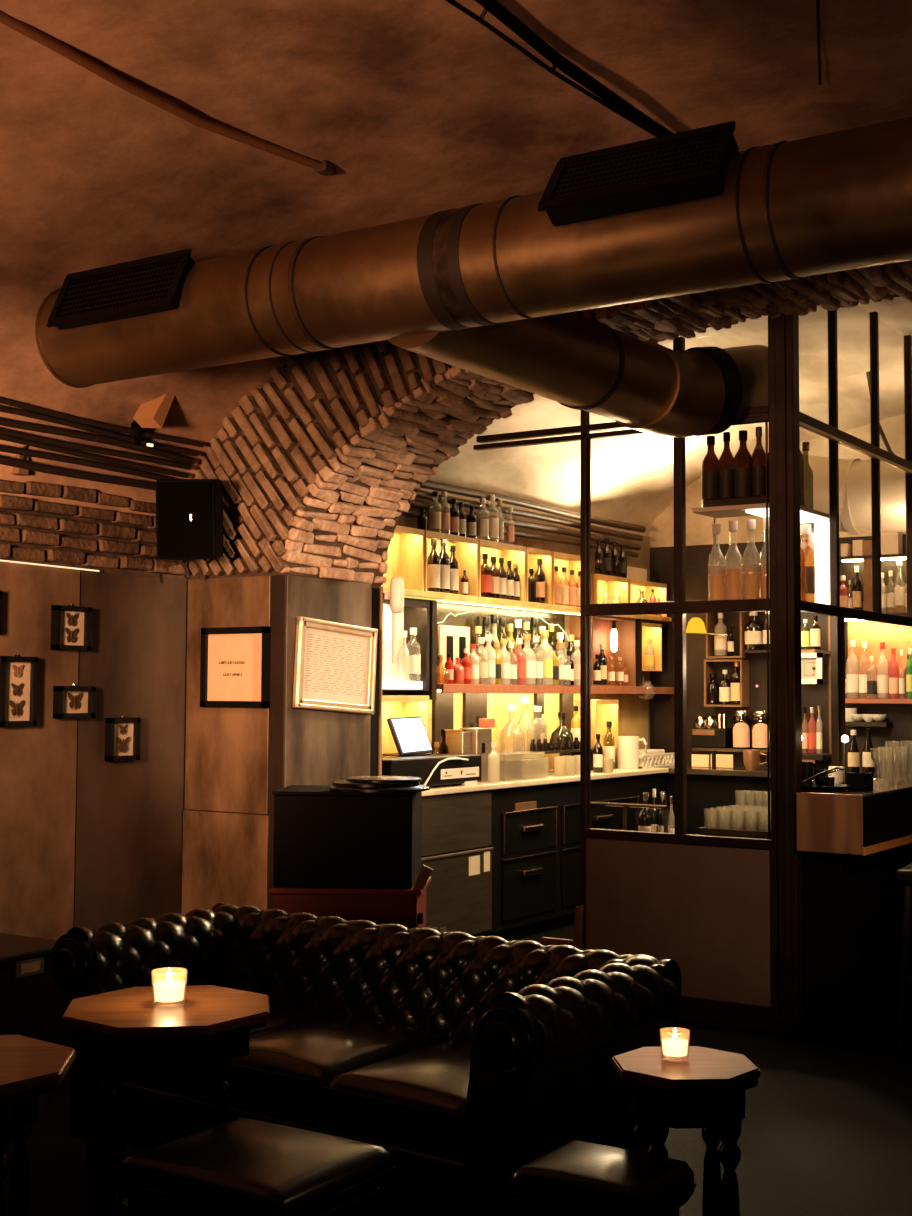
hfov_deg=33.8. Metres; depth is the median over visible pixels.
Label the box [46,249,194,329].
air register
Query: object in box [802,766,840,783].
tool
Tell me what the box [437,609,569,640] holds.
cord
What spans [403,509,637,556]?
pipe
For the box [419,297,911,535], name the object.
ceiling
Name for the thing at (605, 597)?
bottle
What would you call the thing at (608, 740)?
bottle
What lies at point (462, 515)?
bottle
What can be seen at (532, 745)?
jar
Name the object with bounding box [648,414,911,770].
wall
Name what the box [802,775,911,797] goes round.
countertop
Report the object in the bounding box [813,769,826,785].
cup
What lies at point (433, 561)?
bottle
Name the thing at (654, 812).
bottle
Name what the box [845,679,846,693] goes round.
bottle
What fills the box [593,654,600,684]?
bottle
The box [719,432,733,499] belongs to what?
bottle
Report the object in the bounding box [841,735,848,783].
lamp
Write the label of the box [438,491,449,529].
bottle
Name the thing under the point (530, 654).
bottle
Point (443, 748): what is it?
bottle
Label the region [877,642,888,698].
bottle
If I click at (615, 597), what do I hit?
bottle
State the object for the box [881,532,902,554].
box
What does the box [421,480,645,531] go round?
pipe
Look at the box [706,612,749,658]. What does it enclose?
cubby
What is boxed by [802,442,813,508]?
bottle
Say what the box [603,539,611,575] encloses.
bottle
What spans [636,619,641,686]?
upright
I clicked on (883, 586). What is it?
bottle
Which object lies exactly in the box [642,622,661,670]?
shelf box
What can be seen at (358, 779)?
round tray
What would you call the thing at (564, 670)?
bottle
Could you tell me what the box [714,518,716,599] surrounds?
rod
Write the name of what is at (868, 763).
bottle
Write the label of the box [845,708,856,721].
cup
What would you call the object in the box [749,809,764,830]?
tumbler
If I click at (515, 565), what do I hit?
bottle
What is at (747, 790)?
glass
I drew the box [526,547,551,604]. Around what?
shelf box
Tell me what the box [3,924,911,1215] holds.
floor
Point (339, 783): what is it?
round tray
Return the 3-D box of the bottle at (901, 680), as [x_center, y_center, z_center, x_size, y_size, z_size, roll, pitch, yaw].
[2.956,0.439,9.946,0.039,0.324,0.041,0,-3,10]
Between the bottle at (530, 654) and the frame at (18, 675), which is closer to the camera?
the frame at (18, 675)
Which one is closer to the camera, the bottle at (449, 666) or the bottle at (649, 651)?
the bottle at (449, 666)
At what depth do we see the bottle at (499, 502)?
9.02 m
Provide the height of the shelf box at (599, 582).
0.244 m
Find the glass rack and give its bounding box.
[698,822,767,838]
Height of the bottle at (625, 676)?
0.150 m
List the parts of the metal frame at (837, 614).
post, rail, bright trim, rail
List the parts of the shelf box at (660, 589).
panel, panel, panel, panel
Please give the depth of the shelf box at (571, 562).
9.92 m
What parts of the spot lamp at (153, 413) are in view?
bracket plate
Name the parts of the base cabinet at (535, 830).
name plate, drawer, drawer, handle, handle, drawer, drawer, handle, drawer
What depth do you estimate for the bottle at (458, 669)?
8.52 m
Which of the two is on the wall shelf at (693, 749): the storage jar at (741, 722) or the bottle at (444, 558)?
the storage jar at (741, 722)
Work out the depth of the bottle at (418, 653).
8.31 m
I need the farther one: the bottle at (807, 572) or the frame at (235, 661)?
the frame at (235, 661)
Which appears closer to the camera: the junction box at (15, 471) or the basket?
the junction box at (15, 471)
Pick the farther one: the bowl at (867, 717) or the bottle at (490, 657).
the bowl at (867, 717)
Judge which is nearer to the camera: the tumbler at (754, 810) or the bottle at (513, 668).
the tumbler at (754, 810)
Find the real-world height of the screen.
0.214 m
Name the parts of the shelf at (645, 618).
shelf light strip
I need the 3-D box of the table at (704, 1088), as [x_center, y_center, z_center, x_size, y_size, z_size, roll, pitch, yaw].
[0.485,1.274,3.168,0.292,0.620,0.292,1,-3,-4]
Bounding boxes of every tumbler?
[704,808,718,828]
[710,807,725,828]
[717,809,732,829]
[729,807,744,829]
[736,809,751,830]
[742,808,757,830]
[743,810,758,830]
[748,807,763,830]
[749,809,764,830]
[755,808,770,830]
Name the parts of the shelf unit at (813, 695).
side shelf, side shelf, panel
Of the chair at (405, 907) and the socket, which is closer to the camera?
the chair at (405, 907)
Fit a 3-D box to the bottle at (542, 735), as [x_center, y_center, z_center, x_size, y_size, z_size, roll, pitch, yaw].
[0.543,0.775,9.370,0.032,0.223,0.034,0,-3,10]
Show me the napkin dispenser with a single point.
(481, 738)
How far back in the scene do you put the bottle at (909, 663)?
9.86 m
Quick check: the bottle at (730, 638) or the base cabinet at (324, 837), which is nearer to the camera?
the base cabinet at (324, 837)
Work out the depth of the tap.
10.08 m
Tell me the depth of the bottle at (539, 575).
9.45 m
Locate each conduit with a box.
[0,10,334,175]
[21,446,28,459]
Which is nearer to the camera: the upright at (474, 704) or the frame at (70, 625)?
the frame at (70, 625)
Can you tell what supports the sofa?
on the floor
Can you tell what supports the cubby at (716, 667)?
attached to the wall at (699, 536)
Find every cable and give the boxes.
[424,757,468,784]
[866,371,894,454]
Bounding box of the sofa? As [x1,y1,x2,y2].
[51,902,681,1215]
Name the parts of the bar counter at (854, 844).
panel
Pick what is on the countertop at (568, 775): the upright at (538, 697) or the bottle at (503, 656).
the upright at (538, 697)
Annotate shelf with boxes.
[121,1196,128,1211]
[383,587,671,621]
[437,684,673,693]
[692,503,828,522]
[692,748,770,752]
[745,650,769,652]
[839,554,905,561]
[845,613,906,618]
[845,699,911,703]
[845,722,891,726]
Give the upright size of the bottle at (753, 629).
0.273 m
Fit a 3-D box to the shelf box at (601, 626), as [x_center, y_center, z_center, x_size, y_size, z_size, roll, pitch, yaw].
[1.009,0.298,10.247,0.167,0.474,0.657,-2,-4,33]
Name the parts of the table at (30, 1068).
leg, leg, edge moulding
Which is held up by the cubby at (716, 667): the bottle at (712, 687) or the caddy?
the bottle at (712, 687)
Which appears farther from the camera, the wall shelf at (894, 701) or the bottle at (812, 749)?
the wall shelf at (894, 701)
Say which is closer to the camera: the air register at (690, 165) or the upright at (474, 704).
the air register at (690, 165)
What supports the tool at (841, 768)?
on the tray at (837, 787)
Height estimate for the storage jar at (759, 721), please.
0.265 m
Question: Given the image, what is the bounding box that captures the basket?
[615,749,673,767]
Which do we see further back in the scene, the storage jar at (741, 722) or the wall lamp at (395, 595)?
the storage jar at (741, 722)
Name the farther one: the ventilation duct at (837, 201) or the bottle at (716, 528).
the bottle at (716, 528)
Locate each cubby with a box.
[704,659,749,706]
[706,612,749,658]
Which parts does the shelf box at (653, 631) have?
panel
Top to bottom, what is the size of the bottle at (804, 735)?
0.273 m
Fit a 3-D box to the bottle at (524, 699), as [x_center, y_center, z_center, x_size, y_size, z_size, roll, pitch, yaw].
[0.422,0.709,9.187,0.147,0.334,0.151,0,-3,-3]
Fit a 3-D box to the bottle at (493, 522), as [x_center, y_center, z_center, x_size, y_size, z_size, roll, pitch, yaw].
[0.213,-0.536,8.970,0.082,0.283,0.085,1,-3,-4]
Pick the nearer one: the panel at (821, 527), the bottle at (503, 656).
the panel at (821, 527)
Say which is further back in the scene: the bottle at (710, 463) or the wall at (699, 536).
the wall at (699, 536)
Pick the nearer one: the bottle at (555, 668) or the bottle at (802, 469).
the bottle at (802, 469)
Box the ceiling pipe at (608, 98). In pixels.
[445,0,673,136]
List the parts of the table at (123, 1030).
leg, leg, edge moulding, leg, leg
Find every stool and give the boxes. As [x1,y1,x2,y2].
[111,1117,395,1215]
[508,1140,695,1215]
[896,863,911,1059]
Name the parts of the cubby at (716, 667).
panel, panel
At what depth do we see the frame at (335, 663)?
7.09 m
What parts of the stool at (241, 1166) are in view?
seat frame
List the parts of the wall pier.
edge trim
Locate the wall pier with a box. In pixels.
[182,575,382,913]
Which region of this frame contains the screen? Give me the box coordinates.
[382,717,432,755]
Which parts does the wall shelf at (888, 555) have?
shelf light strip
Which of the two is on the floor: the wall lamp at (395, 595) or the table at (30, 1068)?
the table at (30, 1068)
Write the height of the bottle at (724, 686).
0.243 m
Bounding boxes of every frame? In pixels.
[0,590,1,633]
[0,654,37,726]
[50,604,91,650]
[53,683,95,718]
[105,715,140,760]
[200,626,270,707]
[292,616,377,713]
[799,310,911,781]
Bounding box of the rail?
[591,802,667,832]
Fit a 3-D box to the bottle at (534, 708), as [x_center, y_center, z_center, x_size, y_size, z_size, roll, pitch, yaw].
[0.502,0.747,9.308,0.124,0.273,0.127,0,-3,2]
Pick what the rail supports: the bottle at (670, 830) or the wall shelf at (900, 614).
the bottle at (670, 830)
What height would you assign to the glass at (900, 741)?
0.190 m
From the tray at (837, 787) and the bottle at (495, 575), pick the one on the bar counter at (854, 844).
the tray at (837, 787)
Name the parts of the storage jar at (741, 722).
lid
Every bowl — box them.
[851,714,863,721]
[863,714,873,721]
[872,714,886,721]
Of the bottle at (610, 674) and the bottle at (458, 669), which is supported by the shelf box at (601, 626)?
the bottle at (610, 674)
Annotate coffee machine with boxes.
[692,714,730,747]
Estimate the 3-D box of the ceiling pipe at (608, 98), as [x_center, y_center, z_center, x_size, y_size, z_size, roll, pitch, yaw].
[0.378,-1.695,4.741,0.087,0.075,1.895,-2,-4,34]
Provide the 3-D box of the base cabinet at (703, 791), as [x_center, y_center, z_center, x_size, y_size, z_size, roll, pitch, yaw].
[3.433,1.517,9.301,5.196,0.859,0.626,-2,-4,33]
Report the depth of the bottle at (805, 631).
8.94 m
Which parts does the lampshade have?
arm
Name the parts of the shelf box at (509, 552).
panel, panel, panel, panel, panel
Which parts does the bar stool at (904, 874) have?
seat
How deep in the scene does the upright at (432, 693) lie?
8.33 m
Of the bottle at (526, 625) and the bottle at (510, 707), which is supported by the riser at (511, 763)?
the bottle at (510, 707)
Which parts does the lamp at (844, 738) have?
bulb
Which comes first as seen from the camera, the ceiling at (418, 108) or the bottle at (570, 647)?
the ceiling at (418, 108)
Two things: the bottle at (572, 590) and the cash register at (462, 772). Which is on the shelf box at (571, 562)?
the bottle at (572, 590)
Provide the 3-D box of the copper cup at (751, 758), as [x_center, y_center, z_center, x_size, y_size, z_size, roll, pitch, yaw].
[1.980,1.011,9.987,0.116,0.130,0.148,2,-4,-25]
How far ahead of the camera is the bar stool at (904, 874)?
5.80 m
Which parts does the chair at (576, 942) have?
post, rail, post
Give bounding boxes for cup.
[743,750,766,769]
[802,762,812,785]
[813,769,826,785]
[823,777,834,786]
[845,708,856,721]
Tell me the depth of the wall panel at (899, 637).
10.12 m
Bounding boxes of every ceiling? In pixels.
[0,0,911,527]
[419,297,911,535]
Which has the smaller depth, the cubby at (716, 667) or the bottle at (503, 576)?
the bottle at (503, 576)
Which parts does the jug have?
handle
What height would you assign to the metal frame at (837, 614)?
2.274 m
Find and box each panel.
[437,602,564,654]
[814,518,829,604]
[848,602,911,698]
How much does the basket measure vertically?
0.115 m
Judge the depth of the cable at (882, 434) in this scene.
8.30 m
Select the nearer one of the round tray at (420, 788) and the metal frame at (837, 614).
the round tray at (420, 788)
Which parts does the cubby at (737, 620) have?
panel, panel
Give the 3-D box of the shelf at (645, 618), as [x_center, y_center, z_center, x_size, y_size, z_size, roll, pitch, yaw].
[0.432,-0.004,9.344,0.197,0.042,3.878,-2,-4,33]
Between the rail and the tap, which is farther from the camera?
the tap
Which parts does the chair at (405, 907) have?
knob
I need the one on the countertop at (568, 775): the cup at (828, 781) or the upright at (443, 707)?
the upright at (443, 707)
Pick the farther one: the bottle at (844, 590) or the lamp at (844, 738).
the bottle at (844, 590)
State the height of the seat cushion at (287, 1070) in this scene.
0.172 m
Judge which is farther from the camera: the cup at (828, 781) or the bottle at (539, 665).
the bottle at (539, 665)
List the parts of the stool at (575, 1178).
seat frame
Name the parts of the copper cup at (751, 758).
handle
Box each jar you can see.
[530,739,535,751]
[536,739,541,750]
[542,739,548,750]
[548,738,554,750]
[555,738,560,749]
[561,738,566,749]
[567,738,572,749]
[573,737,579,748]
[732,710,750,748]
[751,711,770,748]
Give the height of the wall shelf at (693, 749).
0.021 m
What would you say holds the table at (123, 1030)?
on the floor
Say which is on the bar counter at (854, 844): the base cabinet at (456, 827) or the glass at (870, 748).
the glass at (870, 748)
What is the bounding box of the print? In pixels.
[305,634,365,695]
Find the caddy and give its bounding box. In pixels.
[847,772,872,790]
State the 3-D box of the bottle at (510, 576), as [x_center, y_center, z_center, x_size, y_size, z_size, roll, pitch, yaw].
[0.326,-0.167,9.163,0.060,0.243,0.062,0,-3,6]
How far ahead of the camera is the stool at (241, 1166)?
3.12 m
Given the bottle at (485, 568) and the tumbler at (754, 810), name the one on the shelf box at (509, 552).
the bottle at (485, 568)
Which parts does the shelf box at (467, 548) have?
panel, panel, panel, panel, panel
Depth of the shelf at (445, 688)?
9.30 m
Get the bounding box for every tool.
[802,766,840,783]
[812,767,844,782]
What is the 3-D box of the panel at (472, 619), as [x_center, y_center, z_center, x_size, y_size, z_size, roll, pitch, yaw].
[0.234,0.234,9.200,0.008,0.474,1.776,-2,-4,33]
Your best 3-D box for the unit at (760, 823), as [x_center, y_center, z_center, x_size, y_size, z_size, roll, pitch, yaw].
[1.416,1.397,6.729,0.436,0.786,0.750,-2,-4,33]
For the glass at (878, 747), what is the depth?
6.76 m
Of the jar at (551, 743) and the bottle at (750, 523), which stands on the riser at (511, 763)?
the jar at (551, 743)
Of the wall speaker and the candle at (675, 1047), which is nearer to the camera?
the candle at (675, 1047)
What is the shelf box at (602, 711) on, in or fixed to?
attached to the wall at (642, 561)
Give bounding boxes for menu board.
[692,754,708,766]
[711,754,732,767]
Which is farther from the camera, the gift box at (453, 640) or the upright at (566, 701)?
the upright at (566, 701)
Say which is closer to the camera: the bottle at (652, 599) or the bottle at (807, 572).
the bottle at (807, 572)
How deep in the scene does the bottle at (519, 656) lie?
9.09 m
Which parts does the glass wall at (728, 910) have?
post, rail, rail, rail, panel, post, kick plate, corner post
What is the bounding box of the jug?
[617,736,647,768]
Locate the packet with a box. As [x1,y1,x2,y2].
[479,718,494,726]
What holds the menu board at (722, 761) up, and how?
on the countertop at (737, 770)
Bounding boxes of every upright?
[406,600,436,699]
[432,693,453,753]
[462,693,486,727]
[534,693,543,771]
[559,694,573,769]
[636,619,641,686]
[863,540,872,610]
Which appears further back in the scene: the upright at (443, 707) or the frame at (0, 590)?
the upright at (443, 707)
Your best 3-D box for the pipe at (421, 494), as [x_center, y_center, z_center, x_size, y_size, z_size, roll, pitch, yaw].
[0.344,-0.592,9.247,0.040,0.050,3.600,-2,-4,33]
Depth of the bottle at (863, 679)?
10.05 m
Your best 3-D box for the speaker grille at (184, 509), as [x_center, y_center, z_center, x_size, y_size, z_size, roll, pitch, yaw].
[-1.212,-0.395,6.701,0.245,0.332,0.057,0,-3,3]
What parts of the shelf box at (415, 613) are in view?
panel, panel, panel, panel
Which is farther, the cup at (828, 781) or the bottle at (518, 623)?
the bottle at (518, 623)
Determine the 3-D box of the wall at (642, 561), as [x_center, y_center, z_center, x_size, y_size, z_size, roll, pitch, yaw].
[0.303,0.656,9.437,0.150,2.560,4.100,-2,-4,33]
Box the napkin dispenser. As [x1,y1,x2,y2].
[460,727,491,781]
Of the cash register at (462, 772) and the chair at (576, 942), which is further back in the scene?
the cash register at (462, 772)
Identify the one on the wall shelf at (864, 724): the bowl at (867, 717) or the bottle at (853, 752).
the bowl at (867, 717)
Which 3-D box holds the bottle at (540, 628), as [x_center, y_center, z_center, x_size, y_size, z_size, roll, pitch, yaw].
[0.548,0.305,9.557,0.105,0.374,0.108,0,-3,9]
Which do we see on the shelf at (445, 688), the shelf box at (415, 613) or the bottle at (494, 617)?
the bottle at (494, 617)
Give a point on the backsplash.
(633, 708)
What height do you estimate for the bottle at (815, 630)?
0.202 m
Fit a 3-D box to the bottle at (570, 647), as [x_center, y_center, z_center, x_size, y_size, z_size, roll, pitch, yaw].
[0.757,0.344,9.877,0.096,0.334,0.100,0,-3,8]
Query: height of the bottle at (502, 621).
0.405 m
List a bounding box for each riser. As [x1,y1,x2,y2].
[382,681,421,688]
[497,748,592,776]
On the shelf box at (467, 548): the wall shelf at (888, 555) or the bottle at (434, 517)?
the bottle at (434, 517)
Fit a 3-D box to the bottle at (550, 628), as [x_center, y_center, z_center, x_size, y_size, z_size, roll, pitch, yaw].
[0.612,0.301,9.655,0.075,0.395,0.078,0,-3,-2]
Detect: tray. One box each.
[330,785,429,792]
[332,780,419,787]
[346,776,421,782]
[704,496,768,506]
[801,783,850,791]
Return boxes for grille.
[57,259,180,316]
[157,482,212,556]
[552,132,721,199]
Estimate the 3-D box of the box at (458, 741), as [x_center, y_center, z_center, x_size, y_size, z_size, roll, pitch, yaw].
[0.018,0.831,8.446,0.124,0.294,0.110,-2,-4,33]
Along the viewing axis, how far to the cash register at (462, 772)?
7.90 m
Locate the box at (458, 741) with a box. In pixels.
[445,729,470,753]
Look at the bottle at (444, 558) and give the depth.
8.52 m
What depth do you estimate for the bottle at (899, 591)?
9.95 m
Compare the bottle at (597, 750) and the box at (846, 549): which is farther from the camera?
the box at (846, 549)
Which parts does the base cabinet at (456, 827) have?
panel, door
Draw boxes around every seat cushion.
[127,1005,325,1088]
[200,1015,449,1114]
[323,1040,525,1150]
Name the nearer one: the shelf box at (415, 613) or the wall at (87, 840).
the wall at (87, 840)
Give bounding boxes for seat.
[269,876,430,895]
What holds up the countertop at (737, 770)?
on the base cabinet at (703, 791)
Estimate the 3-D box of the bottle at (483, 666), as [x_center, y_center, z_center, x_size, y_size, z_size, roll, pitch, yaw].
[0.147,0.309,8.762,0.079,0.273,0.082,0,-3,3]
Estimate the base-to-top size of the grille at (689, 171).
0.157 m
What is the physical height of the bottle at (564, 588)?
0.253 m
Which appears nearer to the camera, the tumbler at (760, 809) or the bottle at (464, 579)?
the tumbler at (760, 809)
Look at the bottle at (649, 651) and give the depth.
10.79 m
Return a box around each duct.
[35,116,911,387]
[387,312,767,437]
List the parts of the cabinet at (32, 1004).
lid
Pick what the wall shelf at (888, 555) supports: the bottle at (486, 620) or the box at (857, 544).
the box at (857, 544)
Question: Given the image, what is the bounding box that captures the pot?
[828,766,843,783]
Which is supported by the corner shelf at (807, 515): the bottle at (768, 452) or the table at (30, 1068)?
the bottle at (768, 452)
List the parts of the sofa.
arm, armrest, rail, backrest, arm, armrest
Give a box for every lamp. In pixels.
[129,393,174,446]
[385,577,403,663]
[611,621,616,651]
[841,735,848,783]
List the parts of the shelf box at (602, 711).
panel, panel, panel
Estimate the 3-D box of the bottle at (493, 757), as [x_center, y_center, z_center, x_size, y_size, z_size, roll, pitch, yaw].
[0.211,0.864,8.394,0.064,0.223,0.066,0,-3,1]
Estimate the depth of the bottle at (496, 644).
8.87 m
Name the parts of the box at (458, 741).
lid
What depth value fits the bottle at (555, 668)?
9.45 m
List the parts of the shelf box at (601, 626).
panel, panel, panel, panel, panel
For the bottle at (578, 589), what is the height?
0.243 m
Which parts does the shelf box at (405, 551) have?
panel, panel, panel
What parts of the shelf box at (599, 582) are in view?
panel, panel, panel, panel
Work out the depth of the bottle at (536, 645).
9.46 m
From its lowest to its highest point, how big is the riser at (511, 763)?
0.144 m
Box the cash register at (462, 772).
[382,753,480,785]
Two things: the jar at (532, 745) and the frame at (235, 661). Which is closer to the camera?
the frame at (235, 661)
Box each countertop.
[422,767,668,796]
[653,763,911,780]
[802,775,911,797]
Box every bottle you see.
[399,631,408,680]
[409,628,420,673]
[416,651,419,680]
[417,508,426,529]
[427,539,439,591]
[429,491,440,528]
[436,729,447,753]
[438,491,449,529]
[439,539,449,592]
[444,653,453,683]
[448,499,458,535]
[450,545,458,593]
[453,658,463,683]
[459,502,465,536]
[461,570,467,594]
[461,649,470,683]
[467,506,476,537]
[468,644,478,683]
[475,626,481,661]
[476,637,487,677]
[476,716,482,727]
[477,498,488,540]
[478,617,493,684]
[481,554,490,597]
[481,634,495,683]
[485,494,498,541]
[488,742,499,782]
[491,557,499,597]
[491,614,500,684]
[494,642,500,678]
[495,500,503,539]
[497,618,509,652]
[497,639,509,684]
[499,558,506,598]
[499,705,524,751]
[506,507,513,541]
[506,561,513,599]
[507,624,512,664]
[508,643,516,678]
[510,620,523,684]
[512,638,525,684]
[513,563,519,600]
[513,696,536,751]
[522,634,535,684]
[523,622,529,629]
[528,569,535,601]
[528,706,541,750]
[530,618,540,684]
[533,636,542,677]
[534,559,544,602]
[537,630,552,684]
[538,626,545,633]
[540,714,545,742]
[548,624,556,684]
[551,645,558,679]
[551,712,573,742]
[553,642,570,678]
[555,566,560,602]
[556,632,566,685]
[559,567,568,603]
[564,651,573,685]
[566,635,574,653]
[568,570,576,604]
[571,640,579,685]
[571,706,579,741]
[576,571,579,605]
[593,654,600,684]
[593,734,602,772]
[595,540,602,574]
[598,644,606,684]
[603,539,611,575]
[603,589,608,603]
[603,721,614,768]
[607,657,614,680]
[611,542,618,576]
[612,587,619,602]
[616,657,623,680]
[619,545,626,577]
[622,675,627,681]
[636,587,646,602]
[638,792,650,831]
[645,639,653,669]
[650,589,655,614]
[650,789,657,831]
[658,791,668,831]
[668,796,674,832]
[702,436,718,506]
[707,674,718,703]
[708,524,724,574]
[714,613,726,655]
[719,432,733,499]
[719,670,730,703]
[725,521,741,585]
[728,626,733,655]
[731,662,739,703]
[734,430,751,498]
[742,519,759,584]
[745,612,762,649]
[752,427,765,496]
[760,517,768,596]
[762,611,769,649]
[768,452,768,495]
[800,450,804,506]
[800,524,814,593]
[801,619,809,649]
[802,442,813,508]
[802,707,807,748]
[806,533,814,601]
[808,707,816,753]
[810,616,820,649]
[816,706,822,753]
[840,576,848,607]
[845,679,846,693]
[846,640,858,697]
[848,580,852,607]
[848,730,859,771]
[852,566,861,609]
[859,641,870,692]
[862,728,874,772]
[867,656,876,693]
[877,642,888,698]
[881,573,886,612]
[887,571,894,606]
[889,648,898,698]
[895,560,904,604]
[899,650,904,693]
[905,582,906,612]
[905,654,911,698]
[906,648,911,698]
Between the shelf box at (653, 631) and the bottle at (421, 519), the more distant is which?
the shelf box at (653, 631)
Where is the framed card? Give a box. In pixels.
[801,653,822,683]
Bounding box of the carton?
[627,566,646,580]
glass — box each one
[744,790,759,823]
[870,748,885,779]
[878,747,892,784]
[885,741,899,782]
[893,746,907,781]
[900,741,911,781]
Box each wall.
[0,479,187,939]
[382,489,649,772]
[473,313,803,1034]
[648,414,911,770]
[800,455,905,534]
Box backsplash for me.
[382,692,647,772]
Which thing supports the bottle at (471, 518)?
on the shelf box at (467, 548)
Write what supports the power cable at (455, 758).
on the countertop at (568, 775)
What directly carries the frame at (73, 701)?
attached to the wall at (87, 840)
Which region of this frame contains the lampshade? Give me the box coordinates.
[686,613,727,635]
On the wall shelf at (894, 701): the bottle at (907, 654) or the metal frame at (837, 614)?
the bottle at (907, 654)
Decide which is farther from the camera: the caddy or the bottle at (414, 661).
the bottle at (414, 661)
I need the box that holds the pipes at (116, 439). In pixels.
[0,397,203,489]
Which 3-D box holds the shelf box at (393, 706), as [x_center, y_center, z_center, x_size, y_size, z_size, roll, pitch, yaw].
[-0.418,0.660,8.028,0.167,0.385,0.735,-2,-4,33]
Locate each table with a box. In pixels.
[0,1035,75,1215]
[61,985,269,1215]
[612,1046,759,1215]
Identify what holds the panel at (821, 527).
on the corner shelf
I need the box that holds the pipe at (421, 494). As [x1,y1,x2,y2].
[416,490,642,540]
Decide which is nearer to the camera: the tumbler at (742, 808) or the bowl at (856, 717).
the tumbler at (742, 808)
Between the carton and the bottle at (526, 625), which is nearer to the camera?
the bottle at (526, 625)
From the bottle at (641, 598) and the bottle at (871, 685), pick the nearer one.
the bottle at (871, 685)
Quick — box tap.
[712,751,715,768]
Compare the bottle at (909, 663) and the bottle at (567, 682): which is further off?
the bottle at (909, 663)
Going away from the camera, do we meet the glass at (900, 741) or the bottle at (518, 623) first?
the glass at (900, 741)
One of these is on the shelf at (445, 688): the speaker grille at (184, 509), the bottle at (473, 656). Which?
the bottle at (473, 656)
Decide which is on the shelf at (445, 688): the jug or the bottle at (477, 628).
the bottle at (477, 628)
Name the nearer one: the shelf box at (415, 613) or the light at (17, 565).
the light at (17, 565)
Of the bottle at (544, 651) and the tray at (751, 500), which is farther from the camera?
the bottle at (544, 651)
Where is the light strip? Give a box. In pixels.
[845,619,863,620]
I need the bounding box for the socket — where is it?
[612,621,615,628]
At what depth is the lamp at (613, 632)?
10.36 m
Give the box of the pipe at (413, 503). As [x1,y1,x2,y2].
[409,499,640,549]
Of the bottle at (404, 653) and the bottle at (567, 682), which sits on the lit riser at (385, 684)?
the bottle at (404, 653)
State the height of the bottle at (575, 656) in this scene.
0.294 m
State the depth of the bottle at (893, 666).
9.95 m
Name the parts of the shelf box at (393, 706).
panel, panel, panel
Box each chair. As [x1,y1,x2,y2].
[269,864,432,927]
[540,905,583,949]
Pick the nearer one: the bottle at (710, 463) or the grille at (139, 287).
the grille at (139, 287)
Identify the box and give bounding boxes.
[11,454,28,475]
[381,525,423,590]
[382,595,429,690]
[382,695,428,756]
[424,530,478,596]
[437,625,469,683]
[445,729,470,753]
[478,539,525,601]
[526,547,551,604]
[552,552,579,607]
[570,615,635,686]
[575,699,618,749]
[591,574,628,603]
[629,579,666,616]
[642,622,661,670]
[841,543,851,556]
[853,540,862,555]
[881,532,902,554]
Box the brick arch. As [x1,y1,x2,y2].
[188,260,911,584]
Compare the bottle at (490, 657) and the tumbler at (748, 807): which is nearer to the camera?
the tumbler at (748, 807)
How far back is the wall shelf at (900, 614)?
9.92 m
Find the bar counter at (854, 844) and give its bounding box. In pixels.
[796,775,911,1038]
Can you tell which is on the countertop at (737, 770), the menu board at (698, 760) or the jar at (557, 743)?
the menu board at (698, 760)
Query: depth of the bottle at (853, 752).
9.65 m
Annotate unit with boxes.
[697,823,804,1018]
[801,613,831,782]
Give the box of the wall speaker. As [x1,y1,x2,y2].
[156,479,223,577]
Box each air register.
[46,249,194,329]
[538,121,738,226]
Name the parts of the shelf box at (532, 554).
panel, panel, panel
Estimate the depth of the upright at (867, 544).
10.05 m
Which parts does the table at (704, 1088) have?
leg, leg, edge moulding, leg, leg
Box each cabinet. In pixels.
[0,933,70,1046]
[272,785,421,888]
[421,790,493,936]
[484,773,666,940]
[665,774,843,833]
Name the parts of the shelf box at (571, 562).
panel, panel, panel, panel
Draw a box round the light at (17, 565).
[0,560,98,571]
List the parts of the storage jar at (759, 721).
lid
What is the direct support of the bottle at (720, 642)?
on the cubby at (737, 620)
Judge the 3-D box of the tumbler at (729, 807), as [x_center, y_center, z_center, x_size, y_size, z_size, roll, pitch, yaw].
[1.248,0.940,6.662,0.068,0.105,0.068,-2,-4,33]

